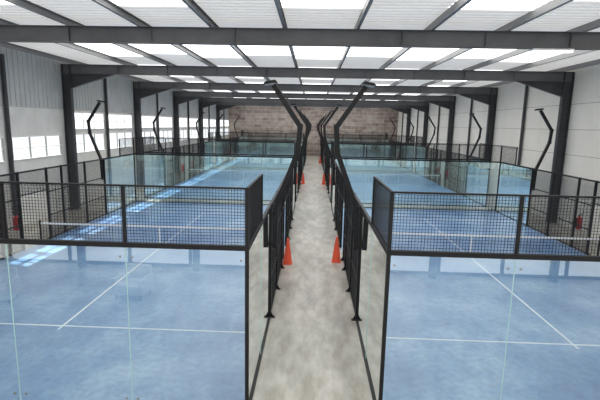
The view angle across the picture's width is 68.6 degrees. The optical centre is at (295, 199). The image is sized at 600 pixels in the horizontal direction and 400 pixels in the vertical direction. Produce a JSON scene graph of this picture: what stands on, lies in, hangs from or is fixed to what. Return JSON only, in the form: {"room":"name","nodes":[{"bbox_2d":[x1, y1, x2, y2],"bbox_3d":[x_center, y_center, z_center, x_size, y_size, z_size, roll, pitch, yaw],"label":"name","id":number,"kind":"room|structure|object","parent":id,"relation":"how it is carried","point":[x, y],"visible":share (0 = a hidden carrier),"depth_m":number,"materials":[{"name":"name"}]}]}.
{"room":"sports hall","nodes":[
{"label":"sports hall","id":0,"kind":"room"},
{"bbox_2d":[0,46,228,230],"bbox_3d":[-12.372,-5.264,33.912,0.100,8.400,75.600,1,10,2],"label":"wall","id":1,"kind":"structure","parent":0,"point":[34,83],"depth_m":23.49,"materials":[{"name":"grey metal"}]},
{"bbox_2d":[0,137,5,162],"bbox_3d":[-13.007,-1.899,17.506,0.090,1.120,4.000,1,10,2],"label":"window","id":2,"kind":"structure","parent":1,"relation":"in","point":[2,144],"depth_m":19.40,"materials":[{"name":"white"}]},
{"bbox_2d":[12,212,18,229],"bbox_3d":[-10.631,0.806,16.755,0.256,0.717,0.234,-7,12,-38],"label":"fire extinguisher","id":3,"kind":"object","parent":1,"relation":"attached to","point":[15,222],"visible":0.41,"depth_m":16.68,"materials":[{"name":"red paint"}]},
{"bbox_2d":[12,134,62,160],"bbox_3d":[-12.830,-2.657,21.938,0.090,1.120,4.000,1,10,2],"label":"window","id":4,"kind":"structure","parent":1,"relation":"in","point":[29,139],"depth_m":21.83,"materials":[{"name":"white"}]},
{"bbox_2d":[74,112,104,129],"bbox_3d":[-12.598,-4.797,26.741,0.080,1.020,4.000,1,10,2],"label":"window","id":5,"kind":"structure","parent":1,"relation":"in","point":[97,122],"depth_m":26.57,"materials":[{"name":"white glass"}]},
{"bbox_2d":[76,133,105,152],"bbox_3d":[-12.629,-3.516,26.961,0.090,1.120,4.000,1,10,2],"label":"window","id":6,"kind":"structure","parent":1,"relation":"in","point":[83,143],"depth_m":26.89,"materials":[{"name":"white"}]},
{"bbox_2d":[109,114,132,128],"bbox_3d":[-12.421,-5.555,31.173,0.080,1.020,4.000,1,10,2],"label":"window","id":7,"kind":"structure","parent":1,"relation":"in","point":[116,121],"depth_m":31.14,"materials":[{"name":"white glass"}]},
{"bbox_2d":[110,132,132,148],"bbox_3d":[-12.452,-4.274,31.393,0.090,1.120,4.000,1,10,2],"label":"window","id":8,"kind":"structure","parent":1,"relation":"in","point":[117,140],"depth_m":31.17,"materials":[{"name":"white"}]},
{"bbox_2d":[141,115,155,127],"bbox_3d":[-12.221,-6.415,36.196,0.080,1.020,4.000,1,10,2],"label":"window","id":9,"kind":"structure","parent":1,"relation":"in","point":[146,120],"depth_m":36.25,"materials":[{"name":"white glass"}]},
{"bbox_2d":[159,116,172,127],"bbox_3d":[-12.043,-7.173,40.628,0.080,1.020,4.000,1,10,2],"label":"window","id":10,"kind":"structure","parent":1,"relation":"in","point":[164,122],"depth_m":40.62,"materials":[{"name":"white glass"}]},
{"bbox_2d":[161,130,172,142],"bbox_3d":[-12.074,-5.892,40.849,0.090,1.120,4.000,1,10,2],"label":"window","id":11,"kind":"structure","parent":1,"relation":"in","point":[164,130],"depth_m":41.28,"materials":[{"name":"white"}]},
{"bbox_2d":[179,117,186,127],"bbox_3d":[-11.843,-8.032,45.651,0.080,1.020,4.000,1,10,2],"label":"window","id":12,"kind":"structure","parent":1,"relation":"in","point":[182,121],"depth_m":45.95,"materials":[{"name":"white glass"}]},
{"bbox_2d":[189,118,197,126],"bbox_3d":[-11.665,-8.790,50.084,0.080,1.020,4.000,1,10,2],"label":"window","id":13,"kind":"structure","parent":1,"relation":"in","point":[192,120],"depth_m":50.12,"materials":[{"name":"white glass"}]},
{"bbox_2d":[203,119,207,126],"bbox_3d":[-11.465,-9.649,55.107,0.080,1.020,4.000,1,10,2],"label":"window","id":14,"kind":"structure","parent":1,"relation":"in","point":[205,121],"depth_m":55.69,"materials":[{"name":"white glass"}]},
{"bbox_2d":[210,119,215,126],"bbox_3d":[-11.287,-10.408,59.539,0.080,1.020,4.000,1,10,2],"label":"window","id":15,"kind":"structure","parent":1,"relation":"in","point":[212,121],"depth_m":59.81,"materials":[{"name":"white glass"}]},
{"bbox_2d":[0,0,599,100],"bbox_3d":[1.266,-8.866,32.811,27.500,0.050,76.120,1,10,2],"label":"ceiling","id":16,"kind":"structure","parent":0,"point":[486,15],"depth_m":14.25,"materials":[{"name":"white metal"}]},
{"bbox_2d":[0,156,599,399],"bbox_3d":[1.200,-0.671,34.155,27.500,0.202,76.200,1,10,2],"label":"floor","id":17,"kind":"structure","parent":0,"point":[312,350],"depth_m":12.23,"materials":[{"name":"concrete"}]},
{"bbox_2d":[0,54,17,215],"bbox_3d":[-12.799,-2.497,19.680,0.200,7.750,0.200,1,10,2],"label":"wall post","id":18,"kind":"object","parent":17,"relation":"on","point":[2,58],"visible":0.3,"depth_m":19.47,"materials":[{"name":"metal"}]},
{"bbox_2d":[104,78,112,195],"bbox_3d":[-12.421,-4.114,29.135,0.200,7.750,0.200,1,10,2],"label":"wall post","id":19,"kind":"object","parent":17,"relation":"on","point":[105,79],"visible":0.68,"depth_m":29.01,"materials":[{"name":"metal"}]},
{"bbox_2d":[0,138,295,399],"bbox_3d":[-5.410,-0.040,17.317,10.280,4.000,20.070,1,10,2],"label":"court","id":20,"kind":"object","parent":17,"relation":"on","point":[92,319],"visible":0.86,"depth_m":10.80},
{"bbox_2d":[86,100,105,179],"bbox_3d":[-10.422,-3.127,23.082,0.951,4.136,0.360,1,10,2],"label":"floodlight pole","id":21,"kind":"object","parent":20,"relation":"attached to","point":[88,120],"visible":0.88,"depth_m":22.97,"materials":[{"name":"black metal"}]},
{"bbox_2d":[39,220,244,244],"bbox_3d":[-5.439,1.422,17.569,9.940,1.008,0.240,1,10,2],"label":"net","id":22,"kind":"object","parent":20,"relation":"on","point":[40,222],"visible":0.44,"depth_m":17.57,"materials":[{"name":"black fabric"}]},
{"bbox_2d":[263,80,302,247],"bbox_3d":[-0.321,-0.829,10.887,0.951,4.136,0.360,1,10,2],"label":"floodlight pole","id":23,"kind":"object","parent":20,"relation":"attached to","point":[273,83],"visible":1,"depth_m":10.78,"materials":[{"name":"black metal"}]},
{"bbox_2d":[290,104,307,184],"bbox_3d":[0.152,-2.851,22.706,0.951,4.136,0.360,1,10,2],"label":"floodlight pole","id":24,"kind":"object","parent":20,"relation":"attached to","point":[294,105],"visible":0.9,"depth_m":22.55,"materials":[{"name":"black metal"}]},
{"bbox_2d":[156,94,159,148],"bbox_3d":[-12.043,-5.732,38.590,0.200,7.750,0.200,1,10,2],"label":"wall post","id":25,"kind":"object","parent":17,"relation":"on","point":[157,102],"visible":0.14,"depth_m":38.28,"materials":[{"name":"metal"}]},
{"bbox_2d":[188,101,189,167],"bbox_3d":[-11.665,-7.349,48.046,0.200,7.750,0.200,1,10,2],"label":"wall post","id":26,"kind":"object","parent":17,"relation":"on","point":[188,101],"visible":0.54,"depth_m":47.92,"materials":[{"name":"metal"}]},
{"bbox_2d":[208,106,209,137],"bbox_3d":[-11.287,-8.966,57.501,0.200,7.750,0.200,1,10,2],"label":"wall post","id":27,"kind":"object","parent":17,"relation":"on","point":[208,106],"visible":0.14,"depth_m":57.10,"materials":[{"name":"metal"}]},
{"bbox_2d":[142,132,303,201],"bbox_3d":[-4.563,-3.662,38.493,10.280,4.000,20.070,1,10,2],"label":"court","id":28,"kind":"object","parent":17,"relation":"on","point":[154,166],"visible":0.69,"depth_m":33.65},
{"bbox_2d":[152,107,165,148],"bbox_3d":[-10.048,-4.728,32.438,0.951,4.136,0.360,1,10,2],"label":"floodlight pole","id":29,"kind":"object","parent":28,"relation":"attached to","point":[162,108],"visible":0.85,"depth_m":32.26,"materials":[{"name":"black metal"}]},
{"bbox_2d":[196,112,204,142],"bbox_3d":[-9.575,-6.749,44.257,0.951,4.136,0.360,1,10,2],"label":"floodlight pole","id":30,"kind":"object","parent":28,"relation":"attached to","point":[201,112],"visible":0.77,"depth_m":44.10,"materials":[{"name":"black metal"}]},
{"bbox_2d":[188,169,286,180],"bbox_3d":[-4.593,-2.200,38.745,9.940,1.008,0.240,1,10,2],"label":"net","id":31,"kind":"object","parent":28,"relation":"on","point":[220,171],"visible":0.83,"depth_m":38.75,"materials":[{"name":"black fabric"}]},
{"bbox_2d":[299,110,309,166],"bbox_3d":[0.526,-4.451,32.063,0.951,4.136,0.360,1,10,2],"label":"floodlight pole","id":32,"kind":"object","parent":28,"relation":"attached to","point":[299,110],"visible":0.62,"depth_m":31.92,"materials":[{"name":"black metal"}]},
{"bbox_2d":[303,114,310,155],"bbox_3d":[0.998,-6.473,43.882,0.951,4.136,0.360,1,10,2],"label":"floodlight pole","id":33,"kind":"object","parent":28,"relation":"attached to","point":[303,114],"visible":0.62,"depth_m":43.70,"materials":[{"name":"black metal"}]},
{"bbox_2d":[223,110,224,152],"bbox_3d":[-10.909,-10.584,66.956,0.200,7.750,0.200,1,10,2],"label":"wall post","id":34,"kind":"object","parent":17,"relation":"on","point":[223,110],"visible":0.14,"depth_m":66.69,"materials":[{"name":"metal"}]},
{"bbox_2d":[215,130,306,168],"bbox_3d":[-3.717,-7.285,59.669,10.280,4.000,20.070,1,10,2],"label":"court","id":35,"kind":"object","parent":17,"relation":"on","point":[245,162],"visible":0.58,"depth_m":55.32,"materials":[{"name":"clear glass"}]},
{"bbox_2d":[216,114,222,138],"bbox_3d":[-9.201,-8.350,53.614,0.951,4.136,0.360,1,10,2],"label":"floodlight pole","id":36,"kind":"object","parent":35,"relation":"attached to","point":[221,114],"visible":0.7,"depth_m":53.45,"materials":[{"name":"black metal"}]},
{"bbox_2d":[233,153,287,160],"bbox_3d":[-3.746,-5.822,59.920,9.940,1.008,0.240,1,10,2],"label":"net","id":37,"kind":"object","parent":35,"relation":"on","point":[239,158],"visible":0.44,"depth_m":60.00,"materials":[{"name":"white fabric"}]},
{"bbox_2d":[283,238,291,264],"bbox_3d":[-0.292,1.843,15.963,0.340,0.950,0.340,1,10,2],"label":"traffic cone","id":38,"kind":"object","parent":17,"relation":"on","point":[287,255],"visible":1,"depth_m":15.88,"materials":[{"name":"orange plastic"}]},
{"bbox_2d":[0,25,599,49],"bbox_3d":[0.421,-1.436,14.460,27.040,7.950,0.400,1,10,2],"label":"roof beam","id":39,"kind":"structure","parent":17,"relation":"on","point":[318,37],"depth_m":13.82,"materials":[{"name":"black metal"}]},
{"bbox_2d":[530,48,574,52],"bbox_3d":[7.931,-4.620,13.615,1.240,0.090,0.200,1,10,2],"label":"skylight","id":40,"kind":"object","parent":39,"relation":"attached to","point":[543,50],"visible":1,"depth_m":13.53,"materials":[{"name":"white plastic"}]},
{"bbox_2d":[216,102,410,162],"bbox_3d":[2.311,-9.524,61.736,27.040,7.950,0.400,1,10,2],"label":"frame","id":41,"kind":"object","parent":17,"relation":"on","point":[223,105],"visible":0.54,"depth_m":61.13,"materials":[{"name":"black metal"}]},
{"bbox_2d":[199,97,428,162],"bbox_3d":[1.933,-7.906,52.280,27.040,7.950,0.400,1,10,2],"label":"frame","id":42,"kind":"object","parent":17,"relation":"on","point":[423,106],"visible":0.69,"depth_m":51.66,"materials":[{"name":"black metal"}]},
{"bbox_2d":[173,91,455,179],"bbox_3d":[1.555,-6.289,42.825,27.040,7.950,0.400,1,10,2],"label":"frame","id":43,"kind":"object","parent":17,"relation":"on","point":[179,97],"visible":0.86,"depth_m":42.23,"materials":[{"name":"black metal"}]},
{"bbox_2d":[133,81,497,184],"bbox_3d":[1.177,-4.671,33.370,27.040,7.950,0.400,1,10,2],"label":"frame","id":44,"kind":"object","parent":17,"relation":"on","point":[141,89],"visible":0.84,"depth_m":32.78,"materials":[{"name":"black metal"}]},
{"bbox_2d":[0,0,599,100],"bbox_3d":[1.303,-8.720,32.774,25.996,0.215,75.560,1,10,2],"label":"roof purlins","id":45,"kind":"structure","parent":44,"relation":"on","point":[458,5],"depth_m":18.04,"materials":[{"name":"grey"}]},
{"bbox_2d":[60,64,574,222],"bbox_3d":[0.799,-3.054,23.915,27.040,7.950,0.400,1,10,2],"label":"frame","id":46,"kind":"object","parent":17,"relation":"on","point":[560,84],"visible":0.89,"depth_m":23.33,"materials":[{"name":"black metal"}]},
{"bbox_2d":[331,237,340,262],"bbox_3d":[1.512,1.822,16.293,0.340,0.950,0.340,1,10,2],"label":"traffic cone","id":47,"kind":"object","parent":17,"relation":"on","point":[336,252],"visible":1,"depth_m":16.21,"materials":[{"name":"orange plastic"}]},
{"bbox_2d":[320,131,414,171],"bbox_3d":[8.551,-6.965,59.233,10.280,4.000,20.070,1,10,2],"label":"court","id":48,"kind":"object","parent":17,"relation":"on","point":[376,165],"visible":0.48,"depth_m":55.06,"materials":[{"name":"blue"}]},
{"bbox_2d":[343,156,394,163],"bbox_3d":[8.522,-5.502,59.485,9.940,1.008,0.240,1,10,2],"label":"net","id":49,"kind":"object","parent":48,"relation":"on","point":[358,156],"visible":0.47,"depth_m":59.49,"materials":[{"name":"white fabric"}]},
{"bbox_2d":[406,118,413,142],"bbox_3d":[13.640,-7.754,52.803,0.951,4.136,0.360,1,10,2],"label":"floodlight pole","id":50,"kind":"object","parent":48,"relation":"attached to","point":[406,118],"visible":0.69,"depth_m":52.57,"materials":[{"name":"black metal"}]},
{"bbox_2d":[400,113,403,153],"bbox_3d":[15.905,-9.884,66.004,0.200,7.750,0.200,1,10,2],"label":"wall post","id":51,"kind":"object","parent":17,"relation":"on","point":[402,113],"visible":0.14,"depth_m":65.78,"materials":[{"name":"metal"}]},
{"bbox_2d":[323,134,492,206],"bbox_3d":[7.705,-3.342,38.058,10.280,4.000,20.070,1,10,2],"label":"court","id":52,"kind":"object","parent":17,"relation":"on","point":[477,176],"visible":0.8,"depth_m":32.63,"materials":[{"name":"blue"}]},
{"bbox_2d":[318,114,326,155],"bbox_3d":[2.693,-6.429,43.822,0.951,4.136,0.360,1,10,2],"label":"floodlight pole","id":53,"kind":"object","parent":52,"relation":"attached to","point":[325,114],"visible":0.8,"depth_m":43.76,"materials":[{"name":"black metal"}]},
{"bbox_2d":[320,110,332,167],"bbox_3d":[2.220,-4.407,32.003,0.951,4.136,0.360,1,10,2],"label":"floodlight pole","id":54,"kind":"object","parent":52,"relation":"attached to","point":[330,110],"visible":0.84,"depth_m":31.95,"materials":[{"name":"black metal"}]},
{"bbox_2d":[347,173,441,185],"bbox_3d":[7.675,-1.880,38.309,9.940,1.008,0.240,1,10,2],"label":"net","id":55,"kind":"object","parent":52,"relation":"on","point":[362,174],"visible":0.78,"depth_m":38.25,"materials":[{"name":"black fabric"}]},
{"bbox_2d":[426,116,435,154],"bbox_3d":[13.266,-6.153,43.446,0.951,4.136,0.360,1,10,2],"label":"floodlight pole","id":56,"kind":"object","parent":52,"relation":"attached to","point":[428,116],"visible":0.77,"depth_m":43.23,"materials":[{"name":"black metal"}]},
{"bbox_2d":[469,113,481,155],"bbox_3d":[12.794,-4.131,31.627,0.951,4.136,0.360,1,10,2],"label":"floodlight pole","id":57,"kind":"object","parent":52,"relation":"attached to","point":[472,114],"visible":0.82,"depth_m":31.42,"materials":[{"name":"black metal"}]},
{"bbox_2d":[414,110,418,165],"bbox_3d":[15.527,-8.267,56.549,0.200,7.750,0.200,1,10,2],"label":"wall post","id":58,"kind":"object","parent":17,"relation":"on","point":[418,110],"visible":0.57,"depth_m":56.40,"materials":[{"name":"metal"}]},
{"bbox_2d":[434,106,439,173],"bbox_3d":[15.149,-6.649,47.094,0.200,7.750,0.200,1,10,2],"label":"wall post","id":59,"kind":"object","parent":17,"relation":"on","point":[439,106],"visible":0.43,"depth_m":46.89,"materials":[{"name":"metal"}]},
{"bbox_2d":[331,142,599,399],"bbox_3d":[6.858,0.280,16.882,10.280,4.000,20.070,1,10,2],"label":"court","id":60,"kind":"object","parent":17,"relation":"on","point":[434,324],"visible":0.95,"depth_m":11.01,"materials":[{"name":"blue"}]},
{"bbox_2d":[323,104,342,185],"bbox_3d":[1.846,-2.807,22.646,0.951,4.136,0.360,1,10,2],"label":"floodlight pole","id":61,"kind":"object","parent":60,"relation":"attached to","point":[337,105],"visible":1,"depth_m":22.55,"materials":[{"name":"black metal"}]},
{"bbox_2d":[333,81,375,249],"bbox_3d":[1.374,-0.785,10.827,0.951,4.136,0.360,1,10,2],"label":"floodlight pole","id":62,"kind":"object","parent":60,"relation":"attached to","point":[365,84],"visible":1,"depth_m":10.74,"materials":[{"name":"black metal"}]},
{"bbox_2d":[342,232,599,255],"bbox_3d":[6.829,1.743,17.133,9.940,1.008,0.240,1,10,2],"label":"net","id":63,"kind":"object","parent":60,"relation":"on","point":[459,235],"visible":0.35,"depth_m":17.07,"materials":[{"name":"black fabric"}]},
{"bbox_2d":[532,108,553,190],"bbox_3d":[12.420,-2.531,22.271,0.951,4.136,0.360,1,10,2],"label":"floodlight pole","id":64,"kind":"object","parent":60,"relation":"attached to","point":[544,117],"visible":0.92,"depth_m":22.13,"materials":[{"name":"black metal"}]},
{"bbox_2d":[575,213,582,229],"bbox_3d":[12.089,0.907,18.813,0.256,0.717,0.234,-7,12,-38],"label":"fire extinguisher","id":65,"kind":"object","parent":60,"relation":"attached to","point":[582,213],"visible":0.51,"depth_m":18.76,"materials":[{"name":"red paint"}]},
{"bbox_2d":[464,99,472,181],"bbox_3d":[14.771,-5.032,37.638,0.200,7.750,0.200,1,10,2],"label":"wall post","id":66,"kind":"object","parent":17,"relation":"on","point":[471,104],"visible":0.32,"depth_m":37.38,"materials":[{"name":"metal"}]},
{"bbox_2d":[517,85,528,164],"bbox_3d":[14.393,-3.414,28.183,0.200,7.750,0.200,1,10,2],"label":"wall post","id":67,"kind":"object","parent":17,"relation":"on","point":[526,86],"visible":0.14,"depth_m":27.90,"materials":[{"name":"metal"}]},
{"bbox_2d":[228,105,398,156],"bbox_3d":[2.778,-11.297,70.780,27.400,8.400,0.250,1,10,2],"label":"wall","id":68,"kind":"structure","parent":0,"point":[254,118],"depth_m":70.58,"materials":[{"name":"brick"}]},
{"bbox_2d":[396,64,599,237],"bbox_3d":[14.837,-4.553,32.946,0.270,8.400,75.600,1,10,2],"label":"wall","id":69,"kind":"structure","parent":0,"point":[582,152],"depth_m":26.70,"materials":[{"name":"grey metal"}]}
]}

